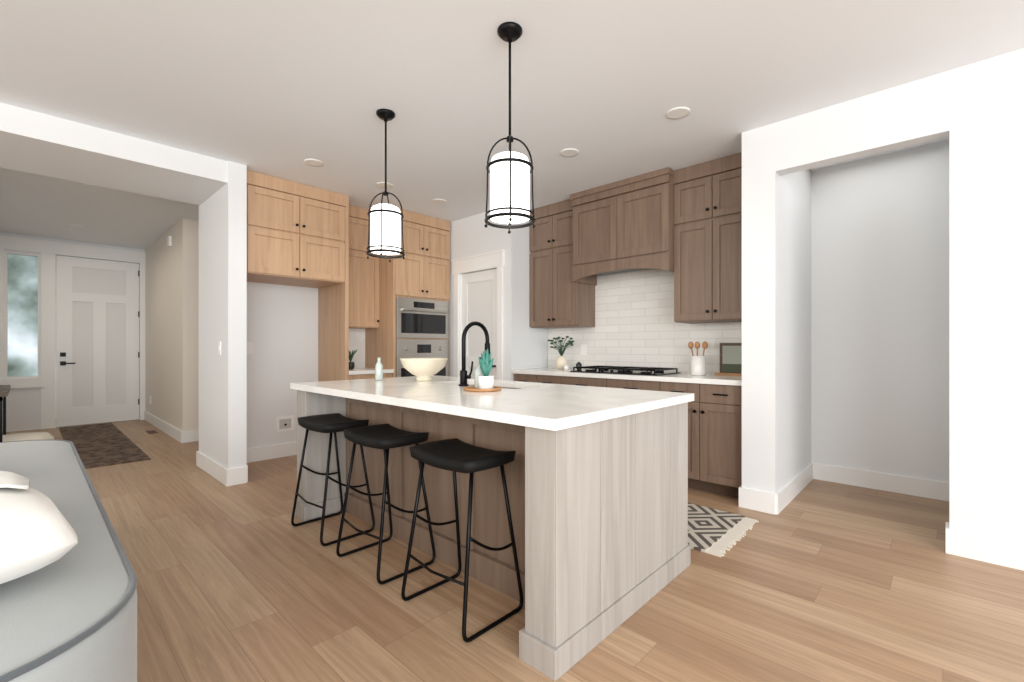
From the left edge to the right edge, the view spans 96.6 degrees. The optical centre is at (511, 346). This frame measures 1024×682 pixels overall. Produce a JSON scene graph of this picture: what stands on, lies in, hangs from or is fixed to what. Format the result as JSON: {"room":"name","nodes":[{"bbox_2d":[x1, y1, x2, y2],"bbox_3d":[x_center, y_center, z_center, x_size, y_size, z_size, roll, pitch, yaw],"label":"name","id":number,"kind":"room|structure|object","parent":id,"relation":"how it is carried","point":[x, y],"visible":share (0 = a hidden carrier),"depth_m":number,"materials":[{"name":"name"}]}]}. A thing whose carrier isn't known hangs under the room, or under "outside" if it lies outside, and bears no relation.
{"room":"kitchen","nodes":[
{"label":"kitchen","id":0,"kind":"room"},
{"bbox_2d":[0,232,144,432],"bbox_3d":[-7.431,-0.200,5.835,0.120,2.740,4.300,0,0,43],"label":"wall","id":1,"kind":"structure","parent":0,"point":[23,409],"depth_m":6.42,"materials":[{"name":"white paint"}]},
{"bbox_2d":[8,254,37,376],"bbox_3d":[-6.881,-0.440,6.423,0.005,1.700,0.290,0,0,43],"label":"window","id":2,"kind":"structure","parent":1,"relation":"in","point":[22,315],"depth_m":6.42,"materials":[{"name":"white"}]},
{"bbox_2d":[0,235,144,428],"bbox_3d":[-6.502,-0.175,6.773,0.125,2.690,1.660,0,0,43],"label":"door frame","id":3,"kind":"structure","parent":1,"relation":"attached to","point":[45,378],"depth_m":6.53,"materials":[{"name":"white wood"}]},
{"bbox_2d":[56,255,139,426],"bbox_3d":[-6.285,-0.086,6.963,0.100,2.488,0.944,0,0,43],"label":"front door","id":4,"kind":"structure","parent":1,"relation":"in","point":[97,340],"depth_m":6.94,"materials":[{"name":"white wood"}]},
{"bbox_2d":[145,219,196,430],"bbox_3d":[-4.962,-0.200,6.545,2.700,2.740,0.120,0,0,43],"label":"wall","id":5,"kind":"structure","parent":0,"point":[172,331],"depth_m":5.93,"materials":[{"name":"beige paint"}]},
{"bbox_2d":[144,411,183,442],"bbox_3d":[-4.959,1.100,6.449,2.596,0.140,0.016,0,0,43],"label":"baseboard","id":6,"kind":"structure","parent":5,"relation":"attached to","point":[172,431],"depth_m":6.20,"materials":[{"name":"white wood"}]},
{"bbox_2d":[167,236,171,246],"bbox_3d":[-4.534,-1.395,6.038,0.120,0.130,0.030,0,0,43],"label":"switch plate","id":7,"kind":"object","parent":5,"relation":"attached to","point":[169,239],"depth_m":6.00,"materials":[{"name":"white plastic"}]},
{"bbox_2d":[197,221,198,429],"bbox_3d":[-3.674,-0.200,6.031,0.120,2.740,0.840,0,0,43],"label":"wall","id":8,"kind":"structure","parent":0,"point":[197,221],"depth_m":5.69,"materials":[{"name":"beige paint"}]},
{"bbox_2d":[184,430,198,442],"bbox_3d":[-3.686,1.100,5.919,0.016,0.140,0.960,0,0,43],"label":"baseboard","id":9,"kind":"structure","parent":8,"relation":"attached to","point":[192,435],"depth_m":5.63,"materials":[{"name":"white wood"}]},
{"bbox_2d":[199,161,246,468],"bbox_3d":[-2.643,-0.200,4.180,0.820,2.740,0.140,0,0,43],"label":"wall","id":10,"kind":"structure","parent":0,"point":[223,319],"depth_m":3.92,"materials":[{"name":"white paint"}]},
{"bbox_2d":[0,102,226,204],"bbox_3d":[-4.229,-1.480,2.584,0.900,0.180,4.360,0,0,43],"label":"header","id":11,"kind":"object","parent":10,"relation":"attached to","point":[33,142],"visible":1,"depth_m":3.47,"materials":[{"name":"white paint"}]},
{"bbox_2d":[196,451,231,486],"bbox_3d":[-2.737,1.100,4.163,0.966,0.140,0.016,0,0,43],"label":"baseboard","id":12,"kind":"structure","parent":10,"relation":"attached to","point":[216,470],"depth_m":4.07,"materials":[{"name":"white wood"}]},
{"bbox_2d":[218,341,220,354],"bbox_3d":[-2.572,0.010,4.011,0.075,0.120,0.010,0,0,43],"label":"switch plate","id":13,"kind":"object","parent":10,"relation":"attached to","point":[219,342],"depth_m":4.00,"materials":[{"name":"white plastic"}]},
{"bbox_2d":[232,459,247,482],"bbox_3d":[-2.543,1.100,4.194,0.726,0.140,0.016,0,0,43],"label":"baseboard","id":14,"kind":"structure","parent":10,"relation":"attached to","point":[240,474],"depth_m":3.90,"materials":[{"name":"white wood"}]},
{"bbox_2d":[247,282,317,448],"bbox_3d":[-2.031,-0.200,5.383,0.100,2.740,2.450,0,0,43],"label":"wall","id":15,"kind":"structure","parent":0,"point":[282,328],"depth_m":4.83,"materials":[{"name":"white paint"}]},
{"bbox_2d":[247,342,252,353],"bbox_3d":[-2.670,0.010,4.628,0.006,0.120,0.075,0,0,43],"label":"switch plate","id":16,"kind":"object","parent":15,"relation":"attached to","point":[249,344],"depth_m":4.63,"materials":[{"name":"white plastic"}]},
{"bbox_2d":[247,442,296,462],"bbox_3d":[-2.496,1.100,4.805,0.016,0.140,0.970,0,0,43],"label":"baseboard","id":17,"kind":"structure","parent":15,"relation":"attached to","point":[285,449],"depth_m":4.77,"materials":[{"name":"white wood"}]},
{"bbox_2d":[276,415,293,431],"bbox_3d":[-2.422,0.820,4.880,0.020,0.160,0.180,0,0,43],"label":"outlet","id":18,"kind":"object","parent":15,"relation":"attached to","point":[284,423],"depth_m":4.88,"materials":[{"name":"white plastic"}]},
{"bbox_2d":[247,170,346,289],"bbox_3d":[-2.264,-1.114,4.593,0.635,0.908,0.910,0,0,43],"label":"upper cabinet","id":19,"kind":"object","parent":15,"relation":"attached to","point":[297,232],"depth_m":4.36,"materials":[{"name":"brown wood"}]},
{"bbox_2d":[323,330,362,369],"bbox_3d":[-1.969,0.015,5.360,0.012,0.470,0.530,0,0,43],"label":"backsplash","id":20,"kind":"structure","parent":15,"relation":"attached to","point":[342,349],"depth_m":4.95,"materials":[{"name":"white tile"}]},
{"bbox_2d":[319,202,378,329],"bbox_3d":[-1.848,-0.894,5.245,0.345,1.348,0.530,0,0,43],"label":"upper cabinet","id":21,"kind":"object","parent":15,"relation":"attached to","point":[371,309],"depth_m":5.12,"materials":[{"name":"brown wood"}]},
{"bbox_2d":[390,358,457,380],"bbox_3d":[-0.652,0.166,3.390,0.356,0.165,0.355,0,0,43],"label":"bowl","id":22,"kind":"object","parent":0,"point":[424,369],"depth_m":3.31,"materials":[{"name":"beige ceramic"}]},
{"bbox_2d":[449,212,547,380],"bbox_3d":[-0.392,-0.200,5.832,1.670,2.740,0.650,0,0,43],"label":"wall","id":23,"kind":"structure","parent":0,"point":[525,345],"depth_m":5.19,"materials":[{"name":"white paint"}]},
{"bbox_2d":[451,249,504,379],"bbox_3d":[-0.386,0.043,5.423,0.900,2.255,0.135,0,0,43],"label":"trim","id":24,"kind":"structure","parent":23,"relation":"attached to","point":[483,261],"depth_m":5.40,"materials":[{"name":"white wood"}]},
{"bbox_2d":[462,269,496,379],"bbox_3d":[-0.394,0.133,5.414,0.670,2.055,0.100,0,0,43],"label":"pantry door","id":25,"kind":"structure","parent":23,"relation":"in","point":[479,296],"depth_m":5.44,"materials":[{"name":"white wood"}]},
{"bbox_2d":[530,201,595,327],"bbox_3d":[0.557,-0.894,5.130,0.665,1.348,0.340,0,0,43],"label":"upper cabinet","id":26,"kind":"object","parent":23,"relation":"attached to","point":[560,297],"depth_m":4.99,"materials":[{"name":"beige wood"}]},
{"bbox_2d":[0,0,1023,248],"bbox_3d":[-1.587,-1.620,3.419,16.000,0.100,9.200,0,0,43],"label":"ceiling","id":27,"kind":"structure","parent":0,"point":[280,88],"depth_m":2.69,"materials":[{"name":"white paint"}]},
{"bbox_2d":[79,182,99,186],"bbox_3d":[-4.049,-1.567,4.379,0.154,0.006,0.154,0,0,34],"label":"recessed light","id":28,"kind":"object","parent":27,"relation":"in","point":[79,182],"depth_m":4.42,"materials":[{"name":"white"}]},
{"bbox_2d":[304,159,323,166],"bbox_3d":[-1.686,-1.567,3.883,0.154,0.006,0.154,0,0,34],"label":"recessed light","id":29,"kind":"object","parent":27,"relation":"in","point":[312,162],"depth_m":3.87,"materials":[{"name":"white"}]},
{"bbox_2d":[376,182,392,187],"bbox_3d":[-1.235,-1.567,4.420,0.154,0.006,0.154,0,0,34],"label":"recessed light","id":30,"kind":"object","parent":27,"relation":"in","point":[380,184],"depth_m":4.42,"materials":[{"name":"white"}]},
{"bbox_2d":[366,109,404,261],"bbox_3d":[-0.848,-1.080,3.066,0.253,0.978,0.253,0,0,43],"label":"pendant light","id":31,"kind":"object","parent":27,"relation":"hanging from","point":[386,229],"visible":1,"depth_m":3.00,"materials":[{"name":"white glass"}]},
{"bbox_2d":[432,199,446,203],"bbox_3d":[-0.783,-1.567,4.915,0.154,0.006,0.154,0,0,34],"label":"recessed light","id":32,"kind":"object","parent":27,"relation":"in","point":[438,201],"depth_m":4.91,"materials":[{"name":"white"}]},
{"bbox_2d":[484,22,534,233],"bbox_3d":[-0.011,-1.080,2.263,0.253,0.978,0.253,0,0,43],"label":"pendant light","id":33,"kind":"object","parent":27,"relation":"hanging from","point":[509,171],"visible":1,"depth_m":2.20,"materials":[{"name":"white glass"}]},
{"bbox_2d":[560,148,578,156],"bbox_3d":[0.464,-1.567,3.685,0.154,0.006,0.154,0,0,34],"label":"recessed light","id":34,"kind":"object","parent":27,"relation":"in","point":[570,152],"depth_m":3.67,"materials":[{"name":"white"}]},
{"bbox_2d":[666,107,689,118],"bbox_3d":[1.112,-1.567,3.061,0.154,0.006,0.154,0,0,34],"label":"recessed light","id":35,"kind":"object","parent":27,"relation":"in","point":[678,112],"depth_m":3.06,"materials":[{"name":"white"}]},
{"bbox_2d":[2,419,1023,681],"bbox_3d":[-2.204,1.220,2.764,16.000,0.100,11.000,0,0,43],"label":"floor","id":36,"kind":"structure","parent":0,"point":[812,581],"depth_m":2.11,"materials":[{"name":"brown wood"}]},
{"bbox_2d":[0,385,10,441],"bbox_3d":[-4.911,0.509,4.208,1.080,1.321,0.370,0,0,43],"label":"console table","id":37,"kind":"object","parent":36,"relation":"on","point":[4,391],"visible":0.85,"depth_m":4.20,"materials":[{"name":"brown wood"}]},
{"bbox_2d":[2,432,53,441],"bbox_3d":[-4.583,0.994,4.250,0.470,0.348,0.470,0,0,43],"label":"pouf","id":38,"kind":"object","parent":36,"relation":"on","point":[27,436],"visible":0.31,"depth_m":4.24,"materials":[{"name":"fabric"}]},
{"bbox_2d":[0,439,137,681],"bbox_3d":[-2.126,0.647,1.440,2.848,0.985,1.198,0,0,43],"label":"sofa","id":39,"kind":"object","parent":36,"relation":"on","point":[68,594],"visible":1,"depth_m":1.00,"materials":[{"name":"fabric"}]},
{"bbox_2d":[0,469,29,592],"bbox_3d":[-1.446,0.411,1.053,0.454,0.218,0.458,0,0,43],"label":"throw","id":40,"kind":"object","parent":39,"relation":"on","point":[11,484],"depth_m":1.08,"materials":[{"name":"white fabric"}]},
{"bbox_2d":[59,423,150,468],"bbox_3d":[-5.134,1.165,5.655,3.270,0.009,0.570,0,0,43],"label":"entry rug","id":41,"kind":"object","parent":36,"relation":"on","point":[101,445],"visible":0.79,"depth_m":5.38,"materials":[{"name":"brown fabric"}]},
{"bbox_2d":[146,430,157,433],"bbox_3d":[-4.947,1.168,6.269,0.300,0.004,0.100,0,0,43],"label":"floor vent","id":42,"kind":"object","parent":36,"relation":"in","point":[151,432],"visible":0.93,"depth_m":6.22,"materials":[{"name":"brown metal"}]},
{"bbox_2d":[291,413,374,545],"bbox_3d":[-1.152,0.815,2.933,0.450,0.710,0.354,0,0,43],"label":"stool","id":43,"kind":"object","parent":36,"relation":"on","point":[334,423],"visible":0.94,"depth_m":2.89,"materials":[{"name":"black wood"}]},
{"bbox_2d":[319,370,390,381],"bbox_3d":[-1.750,0.730,5.153,0.615,0.880,0.530,0,0,43],"label":"base cabinet","id":44,"kind":"object","parent":36,"relation":"on","point":[324,375],"depth_m":4.91,"materials":[{"name":"brown wood"}]},
{"bbox_2d":[331,366,390,373],"bbox_3d":[-1.739,0.270,5.143,0.645,0.040,0.530,0,0,43],"label":"countertop","id":45,"kind":"structure","parent":44,"relation":"on","point":[350,369],"depth_m":4.90,"materials":[{"name":"white stone"}]},
{"bbox_2d":[336,424,435,584],"bbox_3d":[-0.693,0.815,2.501,0.450,0.710,0.354,0,0,43],"label":"stool","id":46,"kind":"object","parent":36,"relation":"on","point":[385,438],"visible":0.96,"depth_m":2.45,"materials":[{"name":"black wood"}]},
{"bbox_2d":[363,209,449,377],"bbox_3d":[-1.280,-0.199,5.631,0.643,2.738,0.810,0,0,43],"label":"tall cabinet","id":47,"kind":"object","parent":36,"relation":"on","point":[414,290],"depth_m":5.36,"materials":[{"name":"brown wood"}]},
{"bbox_2d":[401,438,523,642],"bbox_3d":[-0.228,0.815,2.062,0.450,0.710,0.354,0,0,43],"label":"stool","id":48,"kind":"object","parent":36,"relation":"on","point":[454,455],"visible":1,"depth_m":2.01,"materials":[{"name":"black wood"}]},
{"bbox_2d":[294,389,690,680],"bbox_3d":[-0.274,0.730,2.808,2.282,0.880,1.182,0,0,43],"label":"kitchen island","id":49,"kind":"object","parent":36,"relation":"on","point":[597,482],"depth_m":2.13,"materials":[{"name":"grey wood"}]},
{"bbox_2d":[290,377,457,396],"bbox_3d":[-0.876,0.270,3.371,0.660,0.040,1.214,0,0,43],"label":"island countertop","id":50,"kind":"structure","parent":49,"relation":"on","point":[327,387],"depth_m":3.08,"materials":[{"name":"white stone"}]},
{"bbox_2d":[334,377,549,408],"bbox_3d":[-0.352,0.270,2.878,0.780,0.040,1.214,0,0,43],"label":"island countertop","id":51,"kind":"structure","parent":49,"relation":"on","point":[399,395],"depth_m":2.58,"materials":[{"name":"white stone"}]},
{"bbox_2d":[458,321,490,384],"bbox_3d":[-0.220,0.041,2.975,0.123,0.418,0.263,0,0,43],"label":"faucet","id":52,"kind":"object","parent":51,"relation":"on","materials":[{"name":"black metal"}]},
{"bbox_2d":[410,385,693,432],"bbox_3d":[0.248,0.270,2.312,0.870,0.040,1.214,0,0,43],"label":"island countertop","id":53,"kind":"structure","parent":49,"relation":"on","point":[552,408],"depth_m":2.06,"materials":[{"name":"white stone"}]},
{"bbox_2d":[470,381,529,388],"bbox_3d":[-0.135,0.400,3.108,0.804,0.244,0.404,0,0,43],"label":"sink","id":54,"kind":"object","parent":53,"relation":"in","point":[471,382],"depth_m":3.19,"materials":[{"name":"white ceramic"}]},
{"bbox_2d":[512,372,567,384],"bbox_3d":[0.490,0.730,5.018,0.721,0.880,0.615,0,0,43],"label":"base cabinet","id":55,"kind":"object","parent":36,"relation":"on","point":[539,379],"depth_m":4.76,"materials":[{"name":"beige wood"}]},
{"bbox_2d":[568,376,667,391],"bbox_3d":[1.087,0.730,4.456,1.162,0.880,0.615,0,0,43],"label":"base cabinet","id":56,"kind":"object","parent":36,"relation":"on","point":[654,385],"depth_m":4.12,"materials":[{"name":"beige wood"}]},
{"bbox_2d":[668,384,741,497],"bbox_3d":[1.687,0.730,3.890,0.731,0.880,0.615,0,0,43],"label":"base cabinet","id":57,"kind":"object","parent":36,"relation":"on","point":[715,412],"depth_m":3.58,"materials":[{"name":"beige wood"}]},
{"bbox_2d":[512,368,741,387],"bbox_3d":[1.079,0.270,4.442,2.372,0.040,0.645,0,0,43],"label":"countertop","id":58,"kind":"structure","parent":57,"relation":"on","point":[677,377],"depth_m":4.02,"materials":[{"name":"white stone"}]},
{"bbox_2d":[568,364,679,375],"bbox_3d":[1.092,0.224,4.454,0.920,0.049,0.500,0,0,43],"label":"cooktop","id":59,"kind":"object","parent":58,"relation":"in","point":[628,369],"depth_m":4.42,"materials":[{"name":"black metal"}]},
{"bbox_2d":[688,503,758,556],"bbox_3d":[0.700,1.162,3.462,1.960,0.014,0.720,0,0,43],"label":"kitchen rug","id":60,"kind":"object","parent":36,"relation":"on","point":[715,532],"visible":0.35,"depth_m":2.90,"materials":[{"name":"beige fabric"}]},
{"bbox_2d":[812,462,948,500],"bbox_3d":[3.432,1.100,3.350,2.100,0.140,0.016,0,0,43],"label":"baseboard","id":61,"kind":"structure","parent":36,"relation":"on","point":[939,490],"depth_m":3.72,"materials":[{"name":"white wood"}]},
{"bbox_2d":[564,167,679,271],"bbox_3d":[1.147,-1.199,4.512,1.162,0.738,0.430,0,0,43],"label":"range hood","id":62,"kind":"object","parent":0,"relation":"attached to","point":[633,222],"depth_m":4.30,"materials":[{"name":"beige wood"}]},
{"bbox_2d":[742,48,1023,542],"bbox_3d":[3.278,-0.200,1.926,4.270,2.740,0.120,0,0,43],"label":"wall","id":63,"kind":"structure","parent":0,"point":[882,313],"depth_m":2.74,"materials":[{"name":"white paint"}]},
{"bbox_2d":[672,152,741,323],"bbox_3d":[1.798,-0.894,3.960,0.665,1.348,0.340,0,0,43],"label":"upper cabinet","id":64,"kind":"object","parent":63,"relation":"attached to","point":[707,272],"depth_m":3.85,"materials":[{"name":"beige wood"}]},
{"bbox_2d":[772,462,815,514],"bbox_3d":[2.252,1.100,3.617,0.016,0.140,1.206,0,0,43],"label":"baseboard","id":65,"kind":"structure","parent":63,"relation":"attached to","point":[784,496],"depth_m":3.49,"materials":[{"name":"white wood"}]},
{"bbox_2d":[945,523,1023,570],"bbox_3d":[3.626,1.100,1.505,3.186,0.140,0.016,0,0,43],"label":"baseboard","id":66,"kind":"structure","parent":63,"relation":"attached to","point":[996,551],"depth_m":2.48,"materials":[{"name":"white"}]}
]}

